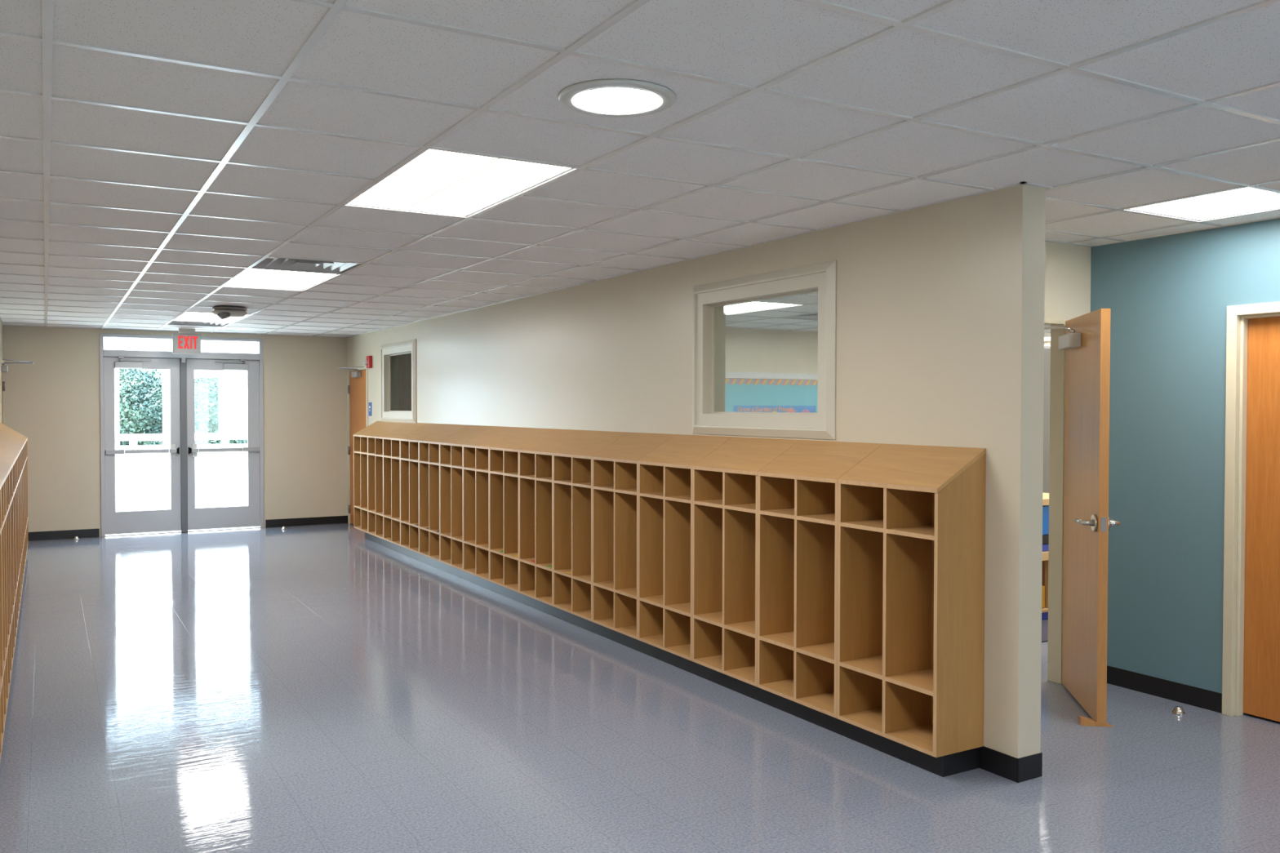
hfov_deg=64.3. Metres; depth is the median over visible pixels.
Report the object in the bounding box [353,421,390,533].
cubby unit
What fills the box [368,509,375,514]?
shelf
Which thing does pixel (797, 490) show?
cubby unit
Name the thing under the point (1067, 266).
wall
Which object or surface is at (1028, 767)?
baseboard
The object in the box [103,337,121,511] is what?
porch post
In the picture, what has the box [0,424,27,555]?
cubby unit
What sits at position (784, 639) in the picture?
shelf
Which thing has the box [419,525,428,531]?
shelf
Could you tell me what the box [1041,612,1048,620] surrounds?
storage bin
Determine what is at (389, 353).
window
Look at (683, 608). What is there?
shelf
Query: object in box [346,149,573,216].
ceiling light
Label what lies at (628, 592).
shelf
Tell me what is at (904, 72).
ceiling
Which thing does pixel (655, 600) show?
shelf
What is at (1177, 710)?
door stop
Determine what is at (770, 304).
ceiling light
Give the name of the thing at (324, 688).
floor
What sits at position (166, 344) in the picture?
porch post
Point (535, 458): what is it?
cubby unit
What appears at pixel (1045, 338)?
ceiling light
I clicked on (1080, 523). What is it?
door
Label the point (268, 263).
ceiling vent
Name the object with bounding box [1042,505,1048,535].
storage bin
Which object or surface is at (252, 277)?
ceiling light
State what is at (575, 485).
shelf
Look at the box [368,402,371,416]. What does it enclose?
room sign
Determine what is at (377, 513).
shelf
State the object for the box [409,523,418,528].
shelf
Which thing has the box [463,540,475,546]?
shelf
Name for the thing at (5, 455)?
cubby unit
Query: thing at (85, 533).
baseboard
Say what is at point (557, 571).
shelf
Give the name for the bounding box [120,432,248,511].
ground
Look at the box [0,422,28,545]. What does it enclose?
cubby unit
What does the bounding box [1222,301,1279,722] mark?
door
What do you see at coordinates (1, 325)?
wall
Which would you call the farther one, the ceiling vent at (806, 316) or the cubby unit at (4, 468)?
the ceiling vent at (806, 316)
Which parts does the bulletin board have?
rail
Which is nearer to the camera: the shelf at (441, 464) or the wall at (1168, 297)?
the wall at (1168, 297)
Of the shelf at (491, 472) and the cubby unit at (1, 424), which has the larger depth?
the cubby unit at (1, 424)
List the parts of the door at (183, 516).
closer arm, lock plate, lock plate, closer arm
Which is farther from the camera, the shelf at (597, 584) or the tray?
the tray
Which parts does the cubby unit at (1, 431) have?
panel, divider panel, panel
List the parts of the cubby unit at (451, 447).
panel, panel, divider panel, panel, panel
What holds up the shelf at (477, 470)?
attached to the cubby unit at (475, 451)
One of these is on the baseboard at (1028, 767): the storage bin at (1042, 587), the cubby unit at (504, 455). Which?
the cubby unit at (504, 455)
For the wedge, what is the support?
on the floor
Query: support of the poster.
attached to the bulletin board
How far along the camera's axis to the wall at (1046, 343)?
14.34 m
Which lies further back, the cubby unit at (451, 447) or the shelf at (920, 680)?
the cubby unit at (451, 447)
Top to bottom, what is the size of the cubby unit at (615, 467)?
1.297 m
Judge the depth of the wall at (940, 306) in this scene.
4.90 m
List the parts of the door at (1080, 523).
frame, closer arm, handle, latch plate, handle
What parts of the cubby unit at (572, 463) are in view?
panel, panel, divider panel, panel, panel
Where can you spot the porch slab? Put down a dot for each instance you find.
(247, 526)
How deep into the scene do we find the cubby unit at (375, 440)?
11.58 m
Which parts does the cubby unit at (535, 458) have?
panel, panel, divider panel, panel, panel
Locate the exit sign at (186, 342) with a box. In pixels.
[172,328,200,354]
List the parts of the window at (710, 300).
glass pane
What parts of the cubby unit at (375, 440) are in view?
panel, panel, divider panel, panel, panel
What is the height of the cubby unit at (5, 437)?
1.297 m
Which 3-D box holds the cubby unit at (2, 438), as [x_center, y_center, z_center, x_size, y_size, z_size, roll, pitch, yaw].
[-4.994,0.665,7.982,0.250,1.297,0.623,-1,1,-30]
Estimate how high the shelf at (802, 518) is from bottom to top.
0.019 m
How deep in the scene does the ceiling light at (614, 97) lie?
3.02 m
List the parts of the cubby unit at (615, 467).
panel, panel, divider panel, panel, panel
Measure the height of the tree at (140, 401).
2.594 m
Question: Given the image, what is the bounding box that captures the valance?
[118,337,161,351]
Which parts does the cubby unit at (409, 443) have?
panel, panel, divider panel, panel, panel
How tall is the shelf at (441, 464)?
0.019 m
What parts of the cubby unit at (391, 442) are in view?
panel, panel, divider panel, panel, panel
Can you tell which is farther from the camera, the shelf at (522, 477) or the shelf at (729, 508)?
the shelf at (522, 477)
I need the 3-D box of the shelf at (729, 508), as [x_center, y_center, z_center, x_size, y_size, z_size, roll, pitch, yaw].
[0.658,0.444,5.551,0.282,0.019,0.283,-1,1,-30]
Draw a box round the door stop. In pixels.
[1172,706,1185,715]
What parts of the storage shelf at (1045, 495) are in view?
board, leg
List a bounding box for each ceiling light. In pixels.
[174,311,247,322]
[225,266,339,290]
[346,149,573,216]
[557,78,675,117]
[725,302,798,314]
[1044,337,1050,340]
[1128,186,1279,220]
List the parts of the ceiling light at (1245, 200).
light frame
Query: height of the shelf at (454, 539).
0.019 m
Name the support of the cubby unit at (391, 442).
on the baseboard at (1028, 767)
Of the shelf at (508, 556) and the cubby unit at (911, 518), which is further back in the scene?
the shelf at (508, 556)
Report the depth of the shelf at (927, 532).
4.48 m
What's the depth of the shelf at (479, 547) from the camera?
8.84 m
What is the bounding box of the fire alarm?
[363,355,372,368]
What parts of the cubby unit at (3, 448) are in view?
panel, divider panel, panel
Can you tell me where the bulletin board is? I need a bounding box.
[724,371,817,412]
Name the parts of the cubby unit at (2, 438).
panel, divider panel, panel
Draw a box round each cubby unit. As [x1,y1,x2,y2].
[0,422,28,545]
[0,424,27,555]
[0,426,26,562]
[0,430,25,575]
[0,432,23,582]
[0,435,22,594]
[0,440,21,607]
[0,444,19,626]
[0,449,17,645]
[0,455,14,671]
[0,462,11,697]
[0,471,8,733]
[0,481,4,761]
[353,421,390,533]
[367,422,406,539]
[382,422,426,546]
[400,422,446,553]
[418,423,466,561]
[439,425,492,570]
[462,426,520,581]
[488,427,551,592]
[518,428,587,606]
[552,430,628,622]
[591,432,676,639]
[637,434,733,661]
[692,436,800,687]
[757,440,883,718]
[836,444,986,757]
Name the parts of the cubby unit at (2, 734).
divider panel, panel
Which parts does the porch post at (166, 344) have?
post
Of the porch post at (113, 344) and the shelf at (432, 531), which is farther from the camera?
the porch post at (113, 344)
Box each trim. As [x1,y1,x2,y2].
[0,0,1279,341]
[0,181,1279,337]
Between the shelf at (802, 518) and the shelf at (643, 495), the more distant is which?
the shelf at (643, 495)
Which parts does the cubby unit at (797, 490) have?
panel, panel, divider panel, panel, panel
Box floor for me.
[0,523,1279,852]
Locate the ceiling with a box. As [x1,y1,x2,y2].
[0,0,1279,337]
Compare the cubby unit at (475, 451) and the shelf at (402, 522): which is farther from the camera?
the shelf at (402, 522)
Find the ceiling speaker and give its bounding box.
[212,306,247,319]
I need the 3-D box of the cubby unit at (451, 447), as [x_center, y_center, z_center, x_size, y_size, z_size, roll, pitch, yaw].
[-1.619,0.640,9.458,0.292,1.297,0.623,-1,1,-30]
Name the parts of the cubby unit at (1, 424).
panel, divider panel, panel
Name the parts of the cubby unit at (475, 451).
panel, panel, divider panel, panel, panel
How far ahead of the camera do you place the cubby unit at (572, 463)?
7.29 m
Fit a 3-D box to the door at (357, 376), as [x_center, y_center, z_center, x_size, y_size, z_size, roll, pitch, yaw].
[-3.748,0.266,13.206,0.443,2.095,0.971,-1,1,-30]
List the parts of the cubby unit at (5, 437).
panel, divider panel, panel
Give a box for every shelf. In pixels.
[0,675,3,691]
[3,660,5,675]
[7,634,9,648]
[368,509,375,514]
[375,511,382,515]
[383,514,391,519]
[391,456,399,459]
[391,517,399,521]
[400,520,408,524]
[409,458,417,462]
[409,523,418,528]
[419,460,428,463]
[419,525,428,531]
[429,462,439,465]
[429,528,439,534]
[440,463,450,466]
[440,533,450,538]
[451,465,462,468]
[451,536,462,542]
[463,466,475,471]
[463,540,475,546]
[475,468,488,472]
[475,543,488,551]
[489,470,502,475]
[490,548,502,555]
[503,472,518,477]
[504,552,518,560]
[520,475,534,479]
[520,557,534,565]
[535,476,551,482]
[536,562,551,571]
[554,480,571,485]
[554,568,571,577]
[572,482,591,488]
[572,573,591,584]
[593,484,613,492]
[593,580,613,591]
[614,488,636,495]
[614,587,636,599]
[640,491,663,499]
[640,595,662,608]
[664,602,690,617]
[665,495,690,503]
[693,611,722,627]
[694,499,722,508]
[724,503,755,513]
[724,621,755,638]
[759,631,794,650]
[760,508,794,519]
[795,642,834,664]
[796,513,835,525]
[840,519,883,533]
[840,655,882,679]
[885,668,933,696]
[886,525,934,540]
[1041,493,1048,613]
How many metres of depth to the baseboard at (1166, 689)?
5.50 m
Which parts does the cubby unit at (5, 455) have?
panel, divider panel, panel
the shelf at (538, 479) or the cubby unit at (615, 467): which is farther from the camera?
the shelf at (538, 479)
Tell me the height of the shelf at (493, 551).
0.019 m
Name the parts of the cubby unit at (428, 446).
panel, panel, divider panel, panel, panel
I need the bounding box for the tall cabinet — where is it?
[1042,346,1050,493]
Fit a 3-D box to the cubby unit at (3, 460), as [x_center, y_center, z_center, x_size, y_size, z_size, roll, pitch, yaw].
[-3.736,0.708,5.827,0.250,1.297,0.623,-1,1,-30]
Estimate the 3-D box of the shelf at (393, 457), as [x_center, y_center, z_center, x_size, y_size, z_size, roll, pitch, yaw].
[-2.488,0.336,10.938,0.282,0.019,0.283,-1,1,-30]
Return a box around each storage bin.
[1041,585,1044,608]
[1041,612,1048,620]
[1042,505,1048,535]
[1042,543,1048,551]
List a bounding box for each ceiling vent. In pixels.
[168,320,228,326]
[253,257,360,273]
[783,313,817,319]
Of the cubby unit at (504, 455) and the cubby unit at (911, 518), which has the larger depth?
the cubby unit at (504, 455)
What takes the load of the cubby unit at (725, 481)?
on the baseboard at (1028, 767)
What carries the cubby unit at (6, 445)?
on the baseboard
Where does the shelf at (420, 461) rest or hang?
attached to the cubby unit at (428, 446)
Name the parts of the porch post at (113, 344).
post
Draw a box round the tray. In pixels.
[1042,534,1048,544]
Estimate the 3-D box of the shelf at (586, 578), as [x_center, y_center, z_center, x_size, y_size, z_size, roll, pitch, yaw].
[-0.286,1.071,7.180,0.282,0.019,0.283,-1,1,-30]
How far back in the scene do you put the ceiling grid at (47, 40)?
3.69 m
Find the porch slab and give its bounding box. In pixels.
[114,526,253,534]
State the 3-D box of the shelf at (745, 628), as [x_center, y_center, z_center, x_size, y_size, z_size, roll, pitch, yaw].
[0.657,1.104,5.563,0.282,0.019,0.283,-1,1,-30]
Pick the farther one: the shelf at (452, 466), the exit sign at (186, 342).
the exit sign at (186, 342)
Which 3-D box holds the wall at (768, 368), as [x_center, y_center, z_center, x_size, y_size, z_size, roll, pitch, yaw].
[1.874,-0.039,12.513,8.548,2.746,0.120,-1,1,-30]
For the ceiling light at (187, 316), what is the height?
0.054 m
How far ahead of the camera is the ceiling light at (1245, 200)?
4.79 m
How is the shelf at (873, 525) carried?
attached to the cubby unit at (911, 518)
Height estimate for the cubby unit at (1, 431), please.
1.297 m
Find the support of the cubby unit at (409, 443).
on the baseboard at (1028, 767)
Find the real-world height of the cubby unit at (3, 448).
1.297 m
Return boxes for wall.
[0,321,2,358]
[2,325,347,537]
[346,184,1045,758]
[725,327,817,380]
[1044,241,1090,319]
[1044,340,1050,346]
[1090,218,1279,693]
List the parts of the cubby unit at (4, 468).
panel, panel, divider panel, panel, panel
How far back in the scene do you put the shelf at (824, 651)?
5.05 m
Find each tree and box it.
[119,368,217,401]
[119,368,247,445]
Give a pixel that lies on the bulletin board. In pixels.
(762, 387)
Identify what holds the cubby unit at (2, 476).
on the baseboard
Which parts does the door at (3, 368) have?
frame, closer arm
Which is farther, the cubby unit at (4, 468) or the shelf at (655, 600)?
the shelf at (655, 600)
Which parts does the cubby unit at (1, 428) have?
panel, panel, divider panel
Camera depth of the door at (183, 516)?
12.67 m
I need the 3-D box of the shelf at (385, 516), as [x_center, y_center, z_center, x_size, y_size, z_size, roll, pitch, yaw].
[-2.641,0.990,11.212,0.282,0.019,0.283,-1,1,-30]
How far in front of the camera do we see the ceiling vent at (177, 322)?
11.59 m
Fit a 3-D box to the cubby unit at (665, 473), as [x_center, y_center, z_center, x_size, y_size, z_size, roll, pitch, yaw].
[0.268,0.706,6.226,0.292,1.297,0.623,-1,1,-30]
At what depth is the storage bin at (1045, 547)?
7.54 m
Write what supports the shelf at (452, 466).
attached to the cubby unit at (451, 447)
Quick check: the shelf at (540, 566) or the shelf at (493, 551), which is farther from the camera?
the shelf at (493, 551)
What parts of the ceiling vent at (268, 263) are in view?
frame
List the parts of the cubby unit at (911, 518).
panel, panel, divider panel, panel, panel, panel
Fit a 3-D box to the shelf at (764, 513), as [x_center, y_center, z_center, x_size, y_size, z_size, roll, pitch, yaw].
[0.821,0.450,5.272,0.282,0.019,0.283,-1,1,-30]
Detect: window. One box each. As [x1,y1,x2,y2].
[380,338,417,422]
[693,259,836,439]
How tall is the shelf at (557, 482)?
0.019 m
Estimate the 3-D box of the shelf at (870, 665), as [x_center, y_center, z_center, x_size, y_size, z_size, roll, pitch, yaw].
[1.134,1.121,4.747,0.282,0.019,0.283,-1,1,-30]
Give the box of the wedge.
[1078,715,1113,727]
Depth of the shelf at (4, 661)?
4.74 m
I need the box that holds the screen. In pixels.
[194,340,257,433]
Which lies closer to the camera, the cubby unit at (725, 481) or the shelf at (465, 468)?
the cubby unit at (725, 481)
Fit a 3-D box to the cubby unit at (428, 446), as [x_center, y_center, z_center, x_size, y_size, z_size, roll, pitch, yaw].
[-1.934,0.629,9.997,0.292,1.297,0.623,-1,1,-30]
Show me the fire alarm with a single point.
(368, 362)
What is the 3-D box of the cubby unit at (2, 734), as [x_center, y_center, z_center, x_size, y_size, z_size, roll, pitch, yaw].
[-2.792,0.741,4.210,0.250,1.297,0.623,-1,1,-30]
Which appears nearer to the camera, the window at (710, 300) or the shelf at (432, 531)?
the window at (710, 300)
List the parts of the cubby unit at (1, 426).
panel, divider panel, panel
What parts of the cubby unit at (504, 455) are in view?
panel, panel, divider panel, panel, panel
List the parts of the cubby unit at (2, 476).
panel, panel, divider panel, panel, panel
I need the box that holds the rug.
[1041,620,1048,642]
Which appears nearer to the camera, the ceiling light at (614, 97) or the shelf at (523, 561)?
the ceiling light at (614, 97)
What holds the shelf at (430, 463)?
attached to the cubby unit at (428, 446)
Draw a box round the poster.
[733,405,815,412]
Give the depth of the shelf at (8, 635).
5.27 m
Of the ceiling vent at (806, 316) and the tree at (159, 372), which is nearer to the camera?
the ceiling vent at (806, 316)
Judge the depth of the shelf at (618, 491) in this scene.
6.65 m
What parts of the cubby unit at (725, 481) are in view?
panel, panel, divider panel, panel, panel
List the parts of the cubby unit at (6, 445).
panel, divider panel, panel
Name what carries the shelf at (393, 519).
attached to the cubby unit at (391, 442)
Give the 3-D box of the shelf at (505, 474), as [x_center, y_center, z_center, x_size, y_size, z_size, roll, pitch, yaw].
[-0.915,0.390,8.245,0.282,0.019,0.283,-1,1,-30]
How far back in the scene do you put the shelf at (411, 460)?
10.37 m
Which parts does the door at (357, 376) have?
closer arm, frame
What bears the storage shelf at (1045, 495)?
on the floor
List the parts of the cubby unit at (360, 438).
panel, panel, divider panel, panel, panel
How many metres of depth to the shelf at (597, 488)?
6.92 m
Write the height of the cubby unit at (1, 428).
1.297 m
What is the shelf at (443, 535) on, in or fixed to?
attached to the cubby unit at (451, 447)
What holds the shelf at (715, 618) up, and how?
attached to the cubby unit at (725, 481)
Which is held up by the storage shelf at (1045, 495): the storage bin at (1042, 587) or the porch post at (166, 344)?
the storage bin at (1042, 587)
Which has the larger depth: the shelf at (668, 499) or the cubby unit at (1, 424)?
the cubby unit at (1, 424)
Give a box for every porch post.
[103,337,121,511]
[161,339,172,509]
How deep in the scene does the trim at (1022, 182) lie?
5.65 m
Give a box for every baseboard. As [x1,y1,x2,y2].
[28,515,347,541]
[364,532,1042,782]
[1106,665,1222,713]
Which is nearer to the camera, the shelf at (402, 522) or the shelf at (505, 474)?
the shelf at (505, 474)
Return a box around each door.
[0,356,34,424]
[99,333,264,537]
[337,364,368,524]
[1044,308,1119,724]
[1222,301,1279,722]
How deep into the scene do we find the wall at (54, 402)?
12.21 m
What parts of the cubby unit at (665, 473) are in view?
panel, panel, divider panel, panel, panel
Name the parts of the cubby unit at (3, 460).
panel, divider panel, panel, panel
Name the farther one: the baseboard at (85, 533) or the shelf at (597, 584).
the baseboard at (85, 533)
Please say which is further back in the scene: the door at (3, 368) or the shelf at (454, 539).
the door at (3, 368)
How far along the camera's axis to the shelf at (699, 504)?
5.82 m

